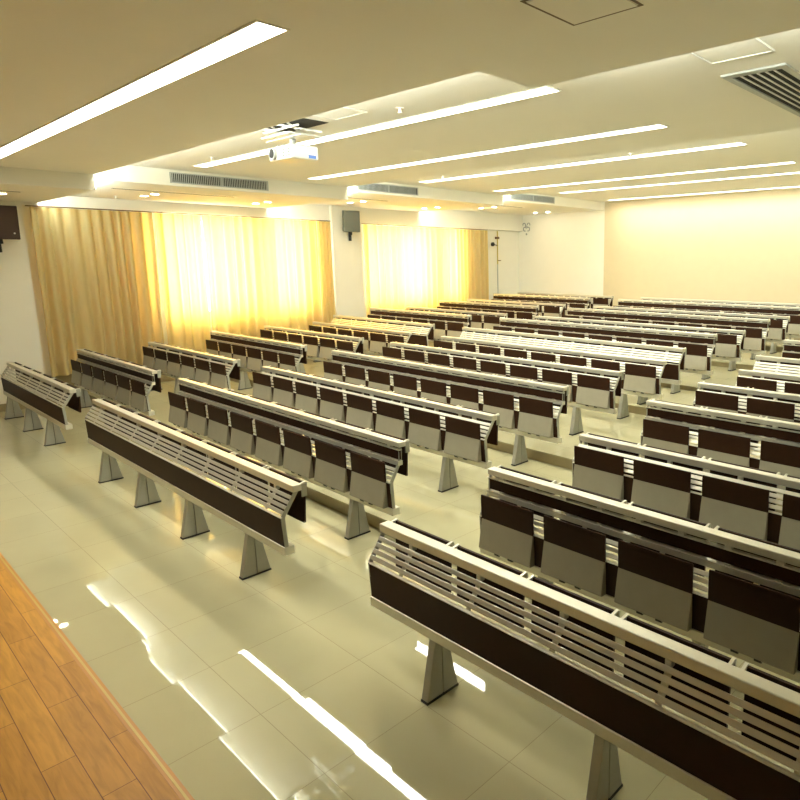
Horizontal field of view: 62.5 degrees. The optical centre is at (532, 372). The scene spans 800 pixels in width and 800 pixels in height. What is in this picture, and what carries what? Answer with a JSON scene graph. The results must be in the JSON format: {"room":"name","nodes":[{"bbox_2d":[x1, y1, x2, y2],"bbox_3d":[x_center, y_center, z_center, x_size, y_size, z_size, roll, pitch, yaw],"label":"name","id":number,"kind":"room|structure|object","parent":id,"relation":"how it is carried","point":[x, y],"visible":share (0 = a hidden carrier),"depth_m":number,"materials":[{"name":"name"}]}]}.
{"room":"lecture hall","nodes":[
{"label":"lecture hall","id":0,"kind":"room"},
{"bbox_2d":[90,396,385,529],"bbox_3d":[-2.145,1.200,6.263,14.200,0.108,0.012,8,13,40],"label":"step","id":1,"kind":"structure","parent":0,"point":[373,521],"depth_m":6.02,"materials":[{"name":"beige tile"}]},
{"bbox_2d":[0,201,518,403],"bbox_3d":[-5.981,-2.032,12.554,0.500,4.300,17.600,8,13,40],"label":"wall","id":2,"kind":"structure","parent":0,"point":[23,336],"depth_m":10.43,"materials":[{"name":"white paint"}]},
{"bbox_2d":[0,205,20,251],"bbox_3d":[-7.947,-2.146,9.525,0.451,0.689,0.400,8,13,40],"label":"wall speaker","id":3,"kind":"object","parent":2,"relation":"attached to","point":[9,223],"visible":1,"depth_m":9.44,"materials":[{"name":"brown plastic"}]},
{"bbox_2d":[0,398,47,411],"bbox_3d":[-8.474,0.592,9.719,0.015,0.120,1.820,8,13,40],"label":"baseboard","id":4,"kind":"structure","parent":2,"relation":"attached to","point":[2,406],"depth_m":9.97,"materials":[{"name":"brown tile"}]},
{"bbox_2d":[25,205,326,220],"bbox_3d":[-6.125,-2.939,11.884,0.035,0.016,5.330,8,13,40],"label":"track","id":5,"kind":"object","parent":2,"relation":"attached to","point":[25,205],"visible":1,"depth_m":11.37,"materials":[{"name":"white metal"}]},
{"bbox_2d":[29,207,163,376],"bbox_3d":[-7.249,-1.370,10.806,0.154,2.685,1.762,8,13,40],"label":"curtain","id":6,"kind":"object","parent":5,"relation":"hanging from","point":[98,270],"visible":0.93,"depth_m":10.70,"materials":[{"name":"beige fabric"}]},
{"bbox_2d":[154,213,210,352],"bbox_3d":[-6.409,-1.542,11.770,0.110,2.683,0.780,8,13,40],"label":"curtain","id":7,"kind":"object","parent":5,"relation":"hanging from","point":[179,236],"visible":0.86,"depth_m":11.75,"materials":[{"name":"yellow fabric"}]},
{"bbox_2d":[202,215,322,352],"bbox_3d":[-5.385,-1.752,12.961,0.161,2.685,2.350,8,13,40],"label":"curtain","id":8,"kind":"object","parent":5,"relation":"hanging from","point":[261,272],"visible":0.83,"depth_m":12.84,"materials":[{"name":"beige fabric"}]},
{"bbox_2d":[317,221,335,326],"bbox_3d":[-4.505,-1.933,13.976,0.101,2.683,0.343,8,13,40],"label":"curtain","id":9,"kind":"object","parent":5,"relation":"hanging from","point":[323,227],"visible":0.75,"depth_m":13.93,"materials":[{"name":"beige fabric"}]},
{"bbox_2d":[201,219,210,315],"bbox_3d":[-6.286,-2.034,12.363,0.300,1.830,1.760,8,13,40],"label":"window","id":10,"kind":"structure","parent":2,"relation":"in","point":[201,219],"depth_m":12.37,"materials":[{"name":"glass"}]},
{"bbox_2d":[48,321,366,402],"bbox_3d":[-4.663,-0.611,14.280,0.120,0.900,10.280,8,13,40],"label":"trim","id":11,"kind":"structure","parent":2,"relation":"attached to","point":[67,378],"depth_m":10.68,"materials":[{"name":"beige tile"}]},
{"bbox_2d":[21,196,522,231],"bbox_3d":[-4.164,-3.737,14.296,0.160,0.750,11.780,8,13,40],"label":"trim","id":12,"kind":"structure","parent":2,"relation":"attached to","point":[439,218],"depth_m":13.63,"materials":[{"name":"white paint"}]},
{"bbox_2d":[342,210,359,240],"bbox_3d":[-3.983,-3.222,14.001,0.340,0.648,0.437,-4,11,-23],"label":"wall speaker","id":13,"kind":"object","parent":2,"relation":"attached to","point":[350,219],"visible":1,"depth_m":13.82,"materials":[{"name":"grey plastic"}]},
{"bbox_2d":[361,223,484,229],"bbox_3d":[-2.558,-3.647,16.010,0.035,0.016,4.070,8,13,40],"label":"track","id":14,"kind":"object","parent":2,"relation":"attached to","point":[361,223],"visible":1,"depth_m":15.76,"materials":[{"name":"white metal"}]},
{"bbox_2d":[363,224,457,314],"bbox_3d":[-2.948,-2.450,15.742,0.160,2.230,2.825,8,13,40],"label":"curtain","id":15,"kind":"object","parent":14,"relation":"hanging from","point":[405,266],"visible":0.87,"depth_m":15.62,"materials":[{"name":"beige fabric"}]},
{"bbox_2d":[455,229,488,302],"bbox_3d":[-1.639,-2.718,17.258,0.138,2.230,1.188,8,13,40],"label":"curtain","id":16,"kind":"object","parent":14,"relation":"hanging from","point":[471,245],"visible":0.85,"depth_m":17.23,"materials":[{"name":"beige fabric"}]},
{"bbox_2d":[88,392,795,684],"bbox_3d":[-2.132,1.138,6.269,14.200,0.012,0.070,8,13,40],"label":"trim","id":17,"kind":"structure","parent":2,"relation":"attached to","point":[343,500],"depth_m":5.75,"materials":[{"name":"beige tile"}]},
{"bbox_2d":[491,231,500,285],"bbox_3d":[-1.039,-2.748,18.203,0.079,2.520,0.433,6,12,30],"label":"pipe","id":18,"kind":"object","parent":2,"relation":"attached to","point":[497,237],"visible":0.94,"depth_m":18.13,"materials":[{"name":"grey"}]},
{"bbox_2d":[229,378,781,512],"bbox_3d":[-0.783,0.803,7.816,14.200,0.108,0.012,8,13,40],"label":"trim","id":19,"kind":"structure","parent":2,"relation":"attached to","point":[546,458],"depth_m":7.10,"materials":[{"name":"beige tile"}]},
{"bbox_2d":[416,349,703,390],"bbox_3d":[1.564,0.121,10.494,14.200,0.058,0.012,8,13,40],"label":"trim","id":20,"kind":"structure","parent":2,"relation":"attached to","point":[662,384],"depth_m":9.85,"materials":[{"name":"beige tile"}]},
{"bbox_2d":[466,335,758,369],"bbox_3d":[2.868,-0.224,11.987,14.200,0.078,0.012,8,13,40],"label":"trim","id":21,"kind":"structure","parent":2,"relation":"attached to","point":[719,364],"depth_m":11.35,"materials":[{"name":"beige tile"}]},
{"bbox_2d":[615,401,645,407],"bbox_3d":[0.650,0.343,9.444,14.200,0.012,0.070,8,13,40],"label":"trim","id":22,"kind":"structure","parent":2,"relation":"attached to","point":[616,402],"depth_m":8.78,"materials":[{"name":"beige tile"}]},
{"bbox_2d":[615,403,652,416],"bbox_3d":[0.637,0.400,9.438,14.200,0.098,0.012,8,13,40],"label":"trim","id":23,"kind":"structure","parent":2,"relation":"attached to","point":[637,410],"depth_m":8.77,"materials":[{"name":"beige tile"}]},
{"bbox_2d":[711,360,753,365],"bbox_3d":[2.881,-0.272,11.995,14.200,0.012,0.070,8,13,40],"label":"trim","id":24,"kind":"structure","parent":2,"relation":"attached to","point":[711,360],"depth_m":11.33,"materials":[{"name":"beige tile"}]},
{"bbox_2d":[765,346,784,351],"bbox_3d":[4.165,-0.583,13.469,14.200,0.088,0.012,8,13,40],"label":"trim","id":25,"kind":"structure","parent":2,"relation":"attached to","point":[780,349],"depth_m":12.83,"materials":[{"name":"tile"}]},
{"bbox_2d":[0,0,799,214],"bbox_3d":[-0.567,-2.797,7.601,14.400,1.085,17.400,8,13,40],"label":"ceiling","id":26,"kind":"structure","parent":0,"point":[635,67],"depth_m":4.65,"materials":[{"name":"white paint"}]},
{"bbox_2d":[0,19,289,158],"bbox_3d":[-3.590,-1.978,4.988,6.244,0.007,0.169,8,13,40],"label":"recessed light","id":27,"kind":"object","parent":26,"relation":"in","point":[256,32],"visible":1,"depth_m":3.85,"materials":[{"name":"white paint"}]},
{"bbox_2d":[109,188,233,197],"bbox_3d":[-5.490,-2.774,9.863,0.140,0.006,1.800,8,13,40],"label":"ceiling vent","id":28,"kind":"object","parent":26,"relation":"in","point":[109,188],"visible":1,"depth_m":9.78,"materials":[{"name":"white plastic"}]},
{"bbox_2d":[169,172,268,190],"bbox_3d":[-4.569,-2.805,9.394,0.014,0.145,1.420,8,13,40],"label":"ceiling vent","id":29,"kind":"object","parent":26,"relation":"in","point":[181,178],"visible":1,"depth_m":9.35,"materials":[{"name":"grey metal"}]},
{"bbox_2d":[261,118,328,142],"bbox_3d":[-2.320,-2.267,5.996,0.860,0.100,0.540,8,13,40],"label":"lift","id":30,"kind":"object","parent":26,"relation":"attached to","point":[286,132],"visible":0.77,"depth_m":5.99,"materials":[{"name":"white metal"}]},
{"bbox_2d":[269,139,317,164],"bbox_3d":[-2.326,-2.160,6.171,0.432,0.230,0.313,8,13,40],"label":"ceiling projector","id":31,"kind":"object","parent":30,"relation":"hanging from","point":[293,153],"visible":0.97,"depth_m":6.09,"materials":[{"name":"white plastic"}]},
{"bbox_2d":[313,107,366,119],"bbox_3d":[-1.727,-2.209,5.406,0.470,0.010,0.450,8,13,40],"label":"access hatch","id":32,"kind":"object","parent":26,"relation":"attached to","point":[345,112],"visible":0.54,"depth_m":5.47,"materials":[{"name":"paint"}]},
{"bbox_2d":[348,197,387,200],"bbox_3d":[-3.253,-3.375,12.424,0.140,0.006,1.100,8,13,40],"label":"ceiling vent","id":33,"kind":"object","parent":26,"relation":"in","point":[348,197],"visible":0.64,"depth_m":12.47,"materials":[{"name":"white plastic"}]},
{"bbox_2d":[193,86,560,167],"bbox_3d":[-2.156,-2.426,6.633,6.084,0.007,0.174,8,13,40],"label":"recessed light","id":34,"kind":"object","parent":26,"relation":"in","point":[544,90],"visible":0.93,"depth_m":5.68,"materials":[{"name":"white paint"}]},
{"bbox_2d":[357,183,417,195],"bbox_3d":[-2.617,-3.347,11.625,0.014,0.145,1.360,8,13,40],"label":"ceiling vent","id":35,"kind":"object","parent":26,"relation":"in","point":[376,187],"visible":0.93,"depth_m":11.63,"materials":[{"name":"grey metal"}]},
{"bbox_2d":[396,107,403,113],"bbox_3d":[-1.101,-2.175,5.304,0.068,0.042,0.070,8,13,40],"label":"sprinkler head","id":36,"kind":"object","parent":26,"relation":"attached to","point":[398,108],"visible":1,"depth_m":5.29},
{"bbox_2d":[306,124,668,179],"bbox_3d":[-1.092,-2.657,7.939,6.124,0.007,0.174,8,13,40],"label":"recessed light","id":37,"kind":"object","parent":26,"relation":"in","point":[655,126],"visible":1,"depth_m":7.21,"materials":[{"name":"white paint"}]},
{"bbox_2d":[510,194,554,203],"bbox_3d":[0.019,-3.999,14.652,0.014,0.145,1.550,8,13,40],"label":"ceiling vent","id":38,"kind":"object","parent":26,"relation":"in","point":[525,197],"visible":0.93,"depth_m":14.65,"materials":[{"name":"grey metal"}]},
{"bbox_2d":[520,0,642,25],"bbox_3d":[0.215,-1.587,2.749,0.380,0.006,0.380,8,13,40],"label":"access hatch","id":39,"kind":"object","parent":26,"relation":"attached to","point":[572,12],"visible":1,"depth_m":2.79,"materials":[{"name":"paint"}]},
{"bbox_2d":[419,142,747,182],"bbox_3d":[0.287,-3.102,9.622,5.974,0.007,0.204,8,13,40],"label":"recessed light","id":40,"kind":"object","parent":26,"relation":"in","point":[736,143],"visible":1,"depth_m":9.07,"materials":[{"name":"white paint"}]},
{"bbox_2d":[493,161,796,191],"bbox_3d":[1.511,-3.366,11.112,5.974,0.007,0.174,8,13,40],"label":"recessed light","id":41,"kind":"object","parent":26,"relation":"in","point":[790,162],"visible":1,"depth_m":10.63,"materials":[{"name":"white paint"}]},
{"bbox_2d":[559,172,799,192],"bbox_3d":[2.853,-3.742,12.606,5.824,0.007,0.174,8,13,40],"label":"recessed light","id":42,"kind":"object","parent":26,"relation":"in","point":[789,172],"visible":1,"depth_m":12.49,"materials":[{"name":"white paint"}]},
{"bbox_2d":[611,186,799,200],"bbox_3d":[4.219,-4.042,14.299,5.974,0.007,0.164,8,13,40],"label":"recessed light","id":43,"kind":"object","parent":26,"relation":"in","point":[790,186],"visible":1,"depth_m":14.39,"materials":[{"name":"white paint"}]},
{"bbox_2d":[689,38,774,64],"bbox_3d":[1.129,-1.924,3.772,0.410,0.010,0.530,8,13,40],"label":"access hatch","id":44,"kind":"object","parent":26,"relation":"attached to","point":[751,47],"visible":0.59,"depth_m":3.85,"materials":[{"name":"paint"}]},
{"bbox_2d":[721,63,799,116],"bbox_3d":[2.148,-2.145,5.033,0.440,0.014,2.140,8,13,40],"label":"ceiling vent","id":45,"kind":"object","parent":26,"relation":"in","point":[778,84],"visible":1,"depth_m":4.54,"materials":[{"name":"grey metal"}]},
{"bbox_2d":[0,333,799,799],"bbox_3d":[-0.564,0.702,8.217,14.400,0.809,17.400,8,13,40],"label":"floor","id":46,"kind":"structure","parent":0,"point":[285,681],"depth_m":3.97,"materials":[{"name":"beige tile"}]},
{"bbox_2d":[1,362,80,445],"bbox_3d":[-6.709,0.426,8.642,3.180,0.817,0.266,8,13,40],"label":"bench","id":47,"kind":"object","parent":46,"relation":"on","point":[64,394],"visible":1,"depth_m":8.39,"materials":[{"name":"beige metal"}]},
{"bbox_2d":[0,562,180,799],"bbox_3d":[-4.987,1.661,3.115,14.400,0.300,3.760,8,13,40],"label":"stage platform","id":48,"kind":"object","parent":46,"relation":"on","point":[60,739],"visible":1,"depth_m":2.79,"materials":[{"name":"brown wood"}]},
{"bbox_2d":[0,552,194,799],"bbox_3d":[-3.771,1.288,4.498,14.400,0.051,0.034,8,13,40],"label":"trim","id":49,"kind":"structure","parent":48,"relation":"attached to","point":[110,704],"depth_m":3.01,"materials":[{"name":"orange wood"}]},
{"bbox_2d":[71,349,160,418],"bbox_3d":[-6.125,0.255,9.308,3.180,0.920,0.266,8,13,40],"label":"bench","id":50,"kind":"object","parent":46,"relation":"on","point":[111,369],"visible":0.96,"depth_m":9.02,"materials":[{"name":"beige metal"}]},
{"bbox_2d":[142,341,239,397],"bbox_3d":[-5.447,0.049,10.079,3.180,0.817,0.266,8,13,40],"label":"bench","id":51,"kind":"object","parent":46,"relation":"on","point":[193,364],"visible":0.74,"depth_m":9.80,"materials":[{"name":"beige metal"}]},
{"bbox_2d":[85,398,306,579],"bbox_3d":[-3.249,0.934,5.739,4.240,0.817,0.266,8,13,40],"label":"bench","id":52,"kind":"object","parent":46,"relation":"on","point":[260,526],"visible":1,"depth_m":5.25,"materials":[{"name":"brown wood"}]},
{"bbox_2d":[206,330,306,389],"bbox_3d":[-4.767,-0.141,10.857,3.180,0.920,0.266,8,13,40],"label":"bench","id":53,"kind":"object","parent":46,"relation":"on","point":[272,351],"visible":0.74,"depth_m":10.65,"materials":[{"name":"beige metal"}]},
{"bbox_2d":[168,378,409,539],"bbox_3d":[-2.689,0.760,6.424,4.302,0.920,0.266,8,13,40],"label":"bench","id":54,"kind":"object","parent":46,"relation":"on","point":[365,482],"visible":0.95,"depth_m":5.82,"materials":[{"name":"beige metal"}]},
{"bbox_2d":[260,325,363,372],"bbox_3d":[-4.092,-0.346,11.625,3.180,0.817,0.266,8,13,40],"label":"bench","id":55,"kind":"object","parent":46,"relation":"on","point":[319,346],"visible":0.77,"depth_m":11.28,"materials":[{"name":"beige metal"}]},
{"bbox_2d":[309,322,411,361],"bbox_3d":[-3.425,-0.482,12.396,3.180,0.815,0.223,8,13,40],"label":"bench","id":56,"kind":"object","parent":46,"relation":"on","point":[373,346],"visible":0.52,"depth_m":12.01,"materials":[{"name":"beige metal"}]},
{"bbox_2d":[252,365,499,492],"bbox_3d":[-2.012,0.554,7.195,4.302,0.817,0.266,8,13,40],"label":"bench","id":57,"kind":"object","parent":46,"relation":"on","point":[438,429],"visible":0.72,"depth_m":6.55,"materials":[{"name":"beige metal"}]},
{"bbox_2d":[330,315,434,355],"bbox_3d":[-3.087,-0.660,12.768,3.180,0.817,0.266,8,13,40],"label":"bench","id":58,"kind":"object","parent":46,"relation":"on","point":[424,331],"visible":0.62,"depth_m":12.37,"materials":[{"name":"beige metal"}]},
{"bbox_2d":[367,307,471,343],"bbox_3d":[-2.471,-0.837,13.471,3.180,0.920,0.266,8,13,40],"label":"bench","id":59,"kind":"object","parent":46,"relation":"on","point":[453,323],"visible":0.41,"depth_m":12.96,"materials":[{"name":"beige metal"}]},
{"bbox_2d":[323,350,568,465],"bbox_3d":[-1.331,0.364,7.973,4.302,0.920,0.266,8,13,40],"label":"bench","id":60,"kind":"object","parent":46,"relation":"on","point":[534,418],"visible":0.74,"depth_m":7.32,"materials":[{"name":"beige metal"}]},
{"bbox_2d":[406,306,507,333],"bbox_3d":[-1.803,-0.992,14.239,3.180,0.817,0.266,8,13,40],"label":"bench","id":61,"kind":"object","parent":46,"relation":"on","point":[481,320],"visible":0.38,"depth_m":13.57,"materials":[{"name":"beige metal"}]},
{"bbox_2d":[437,300,538,327],"bbox_3d":[-1.135,-1.179,15.002,3.180,0.920,0.266,8,13,40],"label":"bench","id":62,"kind":"object","parent":46,"relation":"on","point":[528,312],"visible":0.38,"depth_m":14.69,"materials":[{"name":"beige metal"}]},
{"bbox_2d":[382,342,623,435],"bbox_3d":[-0.656,0.158,8.741,4.302,0.817,0.266,8,13,40],"label":"bench","id":63,"kind":"object","parent":46,"relation":"on","point":[596,390],"visible":0.7,"depth_m":8.00,"materials":[{"name":"beige metal"}]},
{"bbox_2d":[467,299,565,320],"bbox_3d":[-0.512,-1.345,15.715,3.180,0.817,0.266,8,13,40],"label":"bench","id":64,"kind":"object","parent":46,"relation":"on","point":[553,310],"visible":0.23,"depth_m":14.97,"materials":[{"name":"beige metal"}]},
{"bbox_2d":[491,293,590,314],"bbox_3d":[0.123,-1.525,16.441,3.180,0.920,0.266,8,13,40],"label":"bench","id":65,"kind":"object","parent":46,"relation":"on","point":[573,302],"visible":0.37,"depth_m":16.11,"materials":[{"name":"beige metal"}]},
{"bbox_2d":[434,336,666,418],"bbox_3d":[0.011,0.023,9.512,4.302,0.815,0.223,8,13,40],"label":"bench","id":66,"kind":"object","parent":46,"relation":"on","point":[639,379],"visible":0.5,"depth_m":8.66,"materials":[{"name":"beige metal"}]},
{"bbox_2d":[517,292,613,308],"bbox_3d":[0.771,-1.706,17.182,3.180,0.817,0.266,8,13,40],"label":"bench","id":67,"kind":"object","parent":46,"relation":"on","point":[600,300],"visible":0.26,"depth_m":16.44,"materials":[{"name":"beige metal"}]},
{"bbox_2d":[459,327,686,404],"bbox_3d":[0.372,-0.152,9.864,4.240,0.817,0.266,8,13,40],"label":"bench","id":68,"kind":"object","parent":46,"relation":"on","point":[674,356],"visible":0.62,"depth_m":9.34,"materials":[{"name":"beige metal"}]},
{"bbox_2d":[368,518,799,799],"bbox_3d":[0.343,1.461,2.723,3.270,0.817,0.266,8,13,40],"label":"bench","id":69,"kind":"object","parent":46,"relation":"on","point":[696,681],"visible":1,"depth_m":2.72,"materials":[{"name":"brown wood"}]},
{"bbox_2d":[493,317,717,393],"bbox_3d":[0.965,-0.333,10.587,4.302,0.920,0.266,8,13,40],"label":"bench","id":70,"kind":"object","parent":46,"relation":"on","point":[698,346],"visible":0.44,"depth_m":9.94,"materials":[{"name":"beige metal"}]},
{"bbox_2d":[529,315,745,379],"bbox_3d":[1.633,-0.487,11.356,4.302,0.817,0.266,8,13,40],"label":"bench","id":71,"kind":"object","parent":46,"relation":"on","point":[729,344],"visible":0.43,"depth_m":10.31,"materials":[{"name":"beige metal"}]},
{"bbox_2d":[479,465,799,682],"bbox_3d":[0.927,1.291,3.389,3.270,0.920,0.266,8,13,40],"label":"bench","id":72,"kind":"object","parent":46,"relation":"on","point":[750,611],"visible":0.93,"depth_m":3.50,"materials":[{"name":"beige metal"}]},
{"bbox_2d":[561,307,770,370],"bbox_3d":[2.301,-0.675,12.119,4.302,0.920,0.266,8,13,40],"label":"bench","id":73,"kind":"object","parent":46,"relation":"on","point":[755,328],"visible":0.44,"depth_m":11.51,"materials":[{"name":"beige metal"}]},
{"bbox_2d":[572,432,799,549],"bbox_3d":[1.605,1.085,4.160,3.270,0.817,0.266,8,13,40],"label":"bench","id":74,"kind":"object","parent":46,"relation":"on","point":[737,498],"visible":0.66,"depth_m":4.47,"materials":[{"name":"brown wood"}]},
{"bbox_2d":[589,306,789,359],"bbox_3d":[2.924,-0.840,12.832,4.302,0.817,0.266,8,13,40],"label":"bench","id":75,"kind":"object","parent":46,"relation":"on","point":[778,327],"visible":0.27,"depth_m":11.83,"materials":[{"name":"beige metal"}]},
{"bbox_2d":[613,299,799,353],"bbox_3d":[3.559,-1.021,13.557,4.302,0.920,0.266,8,13,40],"label":"bench","id":76,"kind":"object","parent":46,"relation":"on","point":[793,312],"visible":0.38,"depth_m":13.09,"materials":[{"name":"beige metal"}]},
{"bbox_2d":[639,297,799,339],"bbox_3d":[4.207,-1.201,14.298,4.302,0.817,0.266,8,13,40],"label":"bench","id":77,"kind":"object","parent":46,"relation":"on","point":[641,298],"visible":0.15,"depth_m":14.22,"materials":[{"name":"beige metal"}]},
{"bbox_2d":[640,399,799,494],"bbox_3d":[2.286,0.895,4.938,3.270,0.920,0.266,8,13,40],"label":"bench","id":78,"kind":"object","parent":46,"relation":"on","point":[726,436],"visible":0.7,"depth_m":5.40,"materials":[{"name":"beige metal"}]},
{"bbox_2d":[693,381,799,436],"bbox_3d":[2.960,0.689,5.706,3.270,0.817,0.266,8,13,40],"label":"bench","id":79,"kind":"object","parent":46,"relation":"on","point":[772,404],"visible":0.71,"depth_m":6.32,"materials":[{"name":"beige metal"}]},
{"bbox_2d":[735,369,799,396],"bbox_3d":[3.627,0.554,6.477,3.270,0.815,0.223,8,13,40],"label":"bench","id":80,"kind":"object","parent":46,"relation":"on","point":[742,381],"visible":0.36,"depth_m":7.21,"materials":[{"name":"brown wood"}]},
{"bbox_2d":[752,355,799,389],"bbox_3d":[3.965,0.375,6.849,3.270,0.817,0.266,8,13,40],"label":"bench","id":81,"kind":"object","parent":46,"relation":"on","point":[782,365],"visible":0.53,"depth_m":7.66,"materials":[{"name":"beige metal"}]},
{"bbox_2d":[781,339,799,371],"bbox_3d":[4.581,0.199,7.552,3.270,0.920,0.266,8,13,40],"label":"bench","id":82,"kind":"object","parent":46,"relation":"on","point":[792,349],"visible":0.4,"depth_m":8.45,"materials":[{"name":"beige metal"}]},
{"bbox_2d":[519,188,799,338],"bbox_3d":[5.141,-2.382,14.475,14.400,4.300,0.200,8,13,40],"label":"wall","id":83,"kind":"structure","parent":0,"point":[743,246],"depth_m":15.67,"materials":[{"name":"white paint"}]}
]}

